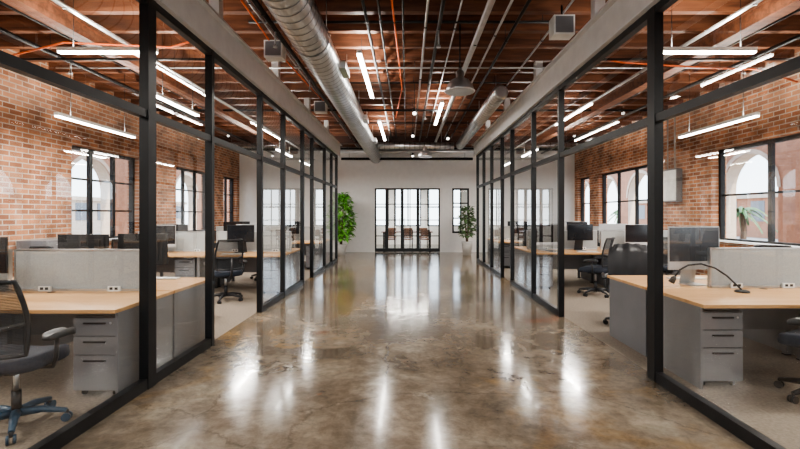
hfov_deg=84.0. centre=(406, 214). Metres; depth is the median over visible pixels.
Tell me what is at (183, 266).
drawer pedestal
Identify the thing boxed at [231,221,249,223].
computer monitor
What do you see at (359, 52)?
linear pendant light
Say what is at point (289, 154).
linear pendant light
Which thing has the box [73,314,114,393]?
drawer pedestal
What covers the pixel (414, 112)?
track spotlight
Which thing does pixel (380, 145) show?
air duct
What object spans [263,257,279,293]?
drawer pedestal
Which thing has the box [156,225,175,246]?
computer monitor
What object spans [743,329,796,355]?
panel
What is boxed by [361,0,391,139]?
conduit
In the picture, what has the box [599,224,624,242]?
screen
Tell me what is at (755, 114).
linear pendant light
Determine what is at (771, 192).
window
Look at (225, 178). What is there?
window
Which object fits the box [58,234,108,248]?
computer monitor
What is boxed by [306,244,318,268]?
drawer pedestal
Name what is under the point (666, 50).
linear pendant light
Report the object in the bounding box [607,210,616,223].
palm tree
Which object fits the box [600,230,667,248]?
screen
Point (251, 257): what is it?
office desk
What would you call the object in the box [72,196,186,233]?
building
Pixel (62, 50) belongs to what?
linear pendant light
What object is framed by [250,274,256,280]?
office chair
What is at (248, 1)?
conduit
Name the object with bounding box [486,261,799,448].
carpet
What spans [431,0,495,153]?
pipe
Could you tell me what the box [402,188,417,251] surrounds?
door
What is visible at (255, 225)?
computer monitor
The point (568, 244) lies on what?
screen
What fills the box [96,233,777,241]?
pavement
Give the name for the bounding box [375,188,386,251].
door
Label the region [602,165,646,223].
window
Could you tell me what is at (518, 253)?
office desk
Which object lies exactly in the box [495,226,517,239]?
screen
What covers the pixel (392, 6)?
conduit
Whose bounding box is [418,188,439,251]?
door
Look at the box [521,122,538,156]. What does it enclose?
linear pendant light
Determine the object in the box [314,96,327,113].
loudspeaker
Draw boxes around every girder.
[0,0,297,153]
[215,136,598,143]
[516,0,799,153]
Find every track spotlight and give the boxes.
[411,115,414,137]
[412,84,416,114]
[446,117,449,139]
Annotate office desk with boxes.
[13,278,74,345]
[22,291,173,393]
[30,278,204,357]
[156,251,214,277]
[160,248,230,285]
[194,251,292,288]
[217,248,299,286]
[292,241,322,267]
[326,239,328,263]
[486,238,494,262]
[493,240,521,268]
[514,246,593,282]
[522,249,601,287]
[581,247,665,281]
[597,249,670,287]
[607,275,790,356]
[646,287,799,388]
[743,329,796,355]
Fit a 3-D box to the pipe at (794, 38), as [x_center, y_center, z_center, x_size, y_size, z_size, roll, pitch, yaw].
[5.300,-2.530,7.250,0.070,0.341,20.480,0,0,0]
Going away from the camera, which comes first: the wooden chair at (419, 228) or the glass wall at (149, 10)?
the glass wall at (149, 10)
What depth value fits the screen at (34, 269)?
4.43 m
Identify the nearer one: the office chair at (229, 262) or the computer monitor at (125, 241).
the computer monitor at (125, 241)
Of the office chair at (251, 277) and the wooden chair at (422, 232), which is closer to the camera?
the office chair at (251, 277)
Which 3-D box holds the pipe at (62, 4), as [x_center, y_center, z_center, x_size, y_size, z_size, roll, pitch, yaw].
[-3.700,-2.459,7.250,0.050,0.481,20.480,0,0,0]
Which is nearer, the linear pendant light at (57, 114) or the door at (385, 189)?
the linear pendant light at (57, 114)
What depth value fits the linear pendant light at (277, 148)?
10.45 m
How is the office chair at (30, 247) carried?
on the carpet at (56, 382)
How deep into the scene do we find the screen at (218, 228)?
12.78 m
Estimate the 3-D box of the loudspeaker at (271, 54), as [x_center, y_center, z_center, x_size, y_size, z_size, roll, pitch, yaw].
[-1.900,-2.430,6.397,0.260,0.400,0.205,0,0,0]
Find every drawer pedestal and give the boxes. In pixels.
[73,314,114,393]
[175,258,192,277]
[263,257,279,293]
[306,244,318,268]
[499,243,509,267]
[536,256,552,288]
[703,309,742,384]
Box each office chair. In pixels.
[0,280,75,445]
[13,246,53,277]
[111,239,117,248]
[203,239,246,303]
[214,231,215,247]
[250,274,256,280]
[517,230,525,245]
[577,237,614,297]
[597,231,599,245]
[601,243,646,323]
[663,237,677,274]
[753,245,790,246]
[774,317,799,403]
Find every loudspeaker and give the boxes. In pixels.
[264,40,285,61]
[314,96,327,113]
[549,5,574,39]
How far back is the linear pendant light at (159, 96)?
6.87 m
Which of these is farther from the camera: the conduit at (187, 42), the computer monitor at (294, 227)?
the computer monitor at (294, 227)
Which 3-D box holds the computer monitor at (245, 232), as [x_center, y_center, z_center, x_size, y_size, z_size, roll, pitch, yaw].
[-3.300,0.490,8.830,0.540,0.550,0.200,0,0,0]
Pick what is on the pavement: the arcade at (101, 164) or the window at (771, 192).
the arcade at (101, 164)
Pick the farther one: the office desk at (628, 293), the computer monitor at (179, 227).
the computer monitor at (179, 227)
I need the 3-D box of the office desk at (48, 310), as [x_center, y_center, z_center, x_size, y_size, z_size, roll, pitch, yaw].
[-3.130,1.131,3.998,1.596,0.738,0.895,0,0,0]
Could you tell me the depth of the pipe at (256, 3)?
6.78 m
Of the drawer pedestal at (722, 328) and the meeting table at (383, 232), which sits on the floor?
the meeting table at (383, 232)
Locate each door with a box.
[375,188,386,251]
[387,188,401,251]
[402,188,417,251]
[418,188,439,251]
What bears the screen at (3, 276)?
on the office desk
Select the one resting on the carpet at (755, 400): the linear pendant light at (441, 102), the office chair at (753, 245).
the office chair at (753, 245)
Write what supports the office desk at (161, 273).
on the carpet at (56, 382)
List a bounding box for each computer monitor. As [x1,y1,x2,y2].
[0,237,7,272]
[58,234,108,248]
[118,234,167,282]
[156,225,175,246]
[162,224,187,230]
[223,222,242,230]
[227,225,253,252]
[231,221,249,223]
[236,224,265,230]
[286,222,299,240]
[514,222,530,240]
[536,224,556,250]
[566,222,587,229]
[567,224,592,250]
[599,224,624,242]
[625,224,646,244]
[668,226,718,285]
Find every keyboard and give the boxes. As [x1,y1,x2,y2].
[156,277,180,279]
[666,277,706,279]
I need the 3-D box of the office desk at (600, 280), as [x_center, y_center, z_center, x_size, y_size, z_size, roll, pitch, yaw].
[4.900,1.131,9.197,1.596,0.738,0.895,0,0,0]
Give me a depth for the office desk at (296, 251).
9.41 m
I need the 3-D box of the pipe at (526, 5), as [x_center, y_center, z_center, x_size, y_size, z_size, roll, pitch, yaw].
[1.420,-2.576,7.250,0.044,0.248,20.480,0,0,0]
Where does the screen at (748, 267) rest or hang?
on the office desk at (761, 308)
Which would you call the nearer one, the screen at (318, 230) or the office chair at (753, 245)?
the office chair at (753, 245)
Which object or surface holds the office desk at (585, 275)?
on the carpet at (755, 400)
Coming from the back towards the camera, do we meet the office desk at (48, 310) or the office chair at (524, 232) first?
the office chair at (524, 232)
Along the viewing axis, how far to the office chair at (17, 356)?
2.96 m
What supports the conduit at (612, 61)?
attached to the ceiling joists
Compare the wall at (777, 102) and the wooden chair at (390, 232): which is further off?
the wooden chair at (390, 232)
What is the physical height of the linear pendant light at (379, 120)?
0.390 m
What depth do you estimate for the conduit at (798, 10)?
7.20 m
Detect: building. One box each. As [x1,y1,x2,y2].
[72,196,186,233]
[639,193,777,238]
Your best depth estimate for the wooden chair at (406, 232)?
18.43 m
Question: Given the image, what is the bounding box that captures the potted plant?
[458,206,475,254]
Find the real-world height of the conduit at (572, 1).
0.170 m
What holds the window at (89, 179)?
in the wall at (36, 145)
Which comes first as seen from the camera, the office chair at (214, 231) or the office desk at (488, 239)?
the office chair at (214, 231)
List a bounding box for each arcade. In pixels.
[72,150,228,235]
[585,139,799,242]
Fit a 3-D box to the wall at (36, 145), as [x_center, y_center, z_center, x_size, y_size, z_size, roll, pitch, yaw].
[-6.750,-0.710,7.250,0.300,4.420,20.500,0,0,0]
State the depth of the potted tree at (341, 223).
16.15 m
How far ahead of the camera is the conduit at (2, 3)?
6.71 m
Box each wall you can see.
[0,0,337,448]
[0,49,238,276]
[239,147,574,251]
[376,190,466,243]
[476,0,799,448]
[575,49,799,274]
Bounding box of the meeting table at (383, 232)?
[381,231,432,247]
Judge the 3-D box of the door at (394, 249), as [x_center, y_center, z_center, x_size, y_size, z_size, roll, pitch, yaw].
[-0.495,0.235,17.539,0.610,2.510,0.161,0,0,0]
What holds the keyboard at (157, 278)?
on the office desk at (189, 293)
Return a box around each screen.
[0,249,12,279]
[14,249,138,290]
[138,231,204,251]
[216,226,268,230]
[216,231,291,251]
[272,226,322,240]
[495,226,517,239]
[526,230,596,249]
[564,226,598,229]
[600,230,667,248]
[707,247,799,287]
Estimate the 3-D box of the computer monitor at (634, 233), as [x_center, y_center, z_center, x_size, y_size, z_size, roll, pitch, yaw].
[4.900,0.490,9.380,0.620,0.550,0.200,0,0,0]
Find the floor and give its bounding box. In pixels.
[60,244,753,448]
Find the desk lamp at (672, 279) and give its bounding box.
[668,263,749,292]
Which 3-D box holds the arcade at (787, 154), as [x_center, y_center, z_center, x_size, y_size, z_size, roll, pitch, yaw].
[9.785,-0.840,11.050,0.430,4.920,29.000,0,0,0]
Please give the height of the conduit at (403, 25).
0.200 m
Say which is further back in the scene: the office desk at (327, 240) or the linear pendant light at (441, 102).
the office desk at (327, 240)
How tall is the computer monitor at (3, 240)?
0.550 m
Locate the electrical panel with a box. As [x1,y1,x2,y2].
[663,117,681,201]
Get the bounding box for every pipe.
[0,27,272,153]
[51,0,309,155]
[251,0,360,147]
[419,0,445,140]
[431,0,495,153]
[449,0,530,140]
[504,0,762,155]
[541,34,799,153]
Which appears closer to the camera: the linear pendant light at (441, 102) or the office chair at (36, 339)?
the office chair at (36, 339)
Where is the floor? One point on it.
(373, 350)
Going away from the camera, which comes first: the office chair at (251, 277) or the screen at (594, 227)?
the office chair at (251, 277)
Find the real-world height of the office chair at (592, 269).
1.076 m
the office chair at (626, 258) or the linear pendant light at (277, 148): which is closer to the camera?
the office chair at (626, 258)
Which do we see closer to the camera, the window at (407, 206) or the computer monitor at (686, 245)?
the computer monitor at (686, 245)
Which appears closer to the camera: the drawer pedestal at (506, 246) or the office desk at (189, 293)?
the office desk at (189, 293)
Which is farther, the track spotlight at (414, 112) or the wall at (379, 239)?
the wall at (379, 239)
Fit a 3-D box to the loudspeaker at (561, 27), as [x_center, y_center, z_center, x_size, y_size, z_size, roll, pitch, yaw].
[1.950,-2.430,5.598,0.260,0.400,0.205,0,0,0]
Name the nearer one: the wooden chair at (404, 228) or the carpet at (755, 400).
the carpet at (755, 400)
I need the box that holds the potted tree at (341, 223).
[326,192,357,254]
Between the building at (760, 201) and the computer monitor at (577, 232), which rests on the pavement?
the building at (760, 201)
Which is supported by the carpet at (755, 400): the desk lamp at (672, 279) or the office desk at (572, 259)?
the office desk at (572, 259)
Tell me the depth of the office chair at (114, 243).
7.64 m
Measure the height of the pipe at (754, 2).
0.481 m
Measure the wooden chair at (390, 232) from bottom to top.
0.861 m
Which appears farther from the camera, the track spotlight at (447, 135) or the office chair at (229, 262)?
the track spotlight at (447, 135)
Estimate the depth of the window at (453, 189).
17.54 m
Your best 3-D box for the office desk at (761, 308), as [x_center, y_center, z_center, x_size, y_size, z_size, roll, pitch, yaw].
[3.300,1.131,4.197,1.596,0.738,0.895,0,0,0]
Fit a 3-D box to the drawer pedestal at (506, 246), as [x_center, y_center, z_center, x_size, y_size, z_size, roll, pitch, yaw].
[2.720,1.170,12.554,0.360,0.660,0.572,0,0,0]
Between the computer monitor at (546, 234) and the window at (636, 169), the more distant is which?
the window at (636, 169)
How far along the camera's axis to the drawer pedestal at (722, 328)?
3.83 m
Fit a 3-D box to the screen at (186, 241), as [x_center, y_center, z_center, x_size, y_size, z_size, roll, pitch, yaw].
[-4.730,0.557,9.089,1.524,0.415,0.082,0,0,0]
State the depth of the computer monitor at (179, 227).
9.38 m
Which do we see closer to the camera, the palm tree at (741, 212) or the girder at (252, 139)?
the girder at (252, 139)
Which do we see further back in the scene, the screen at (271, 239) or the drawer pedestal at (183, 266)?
the screen at (271, 239)
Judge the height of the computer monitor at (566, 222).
0.550 m
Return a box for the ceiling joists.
[21,15,792,159]
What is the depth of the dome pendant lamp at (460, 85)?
5.97 m
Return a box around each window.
[72,146,134,240]
[176,167,204,230]
[224,177,232,221]
[376,190,388,225]
[395,190,420,225]
[427,190,459,225]
[452,188,468,232]
[581,177,588,221]
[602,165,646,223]
[719,134,799,246]
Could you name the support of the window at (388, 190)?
in the wall at (379, 239)
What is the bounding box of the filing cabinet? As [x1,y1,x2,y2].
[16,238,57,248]
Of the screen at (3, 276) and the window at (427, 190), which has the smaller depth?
the screen at (3, 276)
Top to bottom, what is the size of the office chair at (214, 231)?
1.076 m
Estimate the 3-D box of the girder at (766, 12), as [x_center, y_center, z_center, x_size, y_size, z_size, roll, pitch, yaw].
[4.400,-2.490,7.250,0.200,0.260,20.480,0,0,0]
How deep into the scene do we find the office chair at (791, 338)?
3.58 m
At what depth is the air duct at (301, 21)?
5.86 m
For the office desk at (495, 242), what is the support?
on the carpet at (755, 400)
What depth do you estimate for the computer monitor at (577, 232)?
9.36 m
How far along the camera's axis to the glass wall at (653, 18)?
4.03 m
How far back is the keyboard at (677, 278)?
5.20 m
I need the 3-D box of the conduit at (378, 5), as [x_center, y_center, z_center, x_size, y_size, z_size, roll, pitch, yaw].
[-0.351,-2.615,7.250,0.042,0.171,20.480,0,0,0]
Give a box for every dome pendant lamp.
[418,146,431,157]
[445,24,474,95]
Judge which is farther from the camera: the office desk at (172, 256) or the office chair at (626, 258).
the office desk at (172, 256)
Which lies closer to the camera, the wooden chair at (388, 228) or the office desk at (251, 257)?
the office desk at (251, 257)
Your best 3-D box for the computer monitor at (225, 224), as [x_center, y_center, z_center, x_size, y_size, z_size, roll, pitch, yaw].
[-4.900,0.490,12.530,0.540,0.550,0.200,0,0,0]
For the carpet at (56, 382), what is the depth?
3.89 m
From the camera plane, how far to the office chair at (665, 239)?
8.23 m
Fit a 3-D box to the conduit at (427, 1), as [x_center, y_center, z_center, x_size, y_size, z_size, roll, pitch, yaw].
[0.249,-2.603,7.250,0.042,0.194,20.480,0,0,0]
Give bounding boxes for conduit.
[0,1,277,146]
[11,41,188,55]
[240,0,340,117]
[246,0,356,146]
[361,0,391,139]
[376,0,396,137]
[391,0,402,117]
[402,0,405,138]
[414,0,429,138]
[426,0,462,137]
[444,0,513,138]
[505,0,573,86]
[536,8,799,146]
[612,61,797,82]
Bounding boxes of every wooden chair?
[388,228,395,246]
[388,230,395,239]
[404,228,411,237]
[404,230,412,247]
[419,228,427,246]
[420,230,429,247]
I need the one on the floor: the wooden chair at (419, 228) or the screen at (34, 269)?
the wooden chair at (419, 228)
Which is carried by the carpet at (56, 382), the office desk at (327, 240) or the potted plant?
the office desk at (327, 240)
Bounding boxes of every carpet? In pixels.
[0,261,318,448]
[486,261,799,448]
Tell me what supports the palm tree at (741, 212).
on the pavement
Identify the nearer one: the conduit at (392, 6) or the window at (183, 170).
the conduit at (392, 6)
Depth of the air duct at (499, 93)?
9.46 m
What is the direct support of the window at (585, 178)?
in the wall at (777, 102)
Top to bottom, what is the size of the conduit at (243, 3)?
0.182 m
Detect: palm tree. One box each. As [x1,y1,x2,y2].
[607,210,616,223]
[736,206,777,238]
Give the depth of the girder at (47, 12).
6.36 m
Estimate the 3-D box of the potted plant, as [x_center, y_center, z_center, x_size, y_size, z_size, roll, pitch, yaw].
[2.214,0.596,16.301,0.885,1.808,0.831,0,0,0]
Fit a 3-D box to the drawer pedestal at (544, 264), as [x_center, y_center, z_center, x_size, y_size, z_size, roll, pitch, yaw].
[2.720,1.170,9.104,0.360,0.660,0.572,0,0,0]
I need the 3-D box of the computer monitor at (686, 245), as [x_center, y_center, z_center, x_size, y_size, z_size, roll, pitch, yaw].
[3.109,0.450,4.830,0.600,0.630,0.200,0,0,-7]
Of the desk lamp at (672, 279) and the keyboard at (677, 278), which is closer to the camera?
the desk lamp at (672, 279)
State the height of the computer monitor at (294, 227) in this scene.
0.550 m
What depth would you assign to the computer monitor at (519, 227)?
12.81 m
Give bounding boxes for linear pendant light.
[54,44,135,137]
[56,0,158,53]
[156,34,199,115]
[275,114,279,151]
[286,122,292,156]
[357,37,373,98]
[378,119,385,140]
[434,101,443,124]
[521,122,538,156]
[663,0,757,53]
[678,44,759,137]
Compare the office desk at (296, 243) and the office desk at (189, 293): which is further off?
the office desk at (296, 243)
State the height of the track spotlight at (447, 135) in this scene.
0.654 m
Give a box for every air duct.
[262,0,381,163]
[377,131,453,148]
[456,85,507,148]

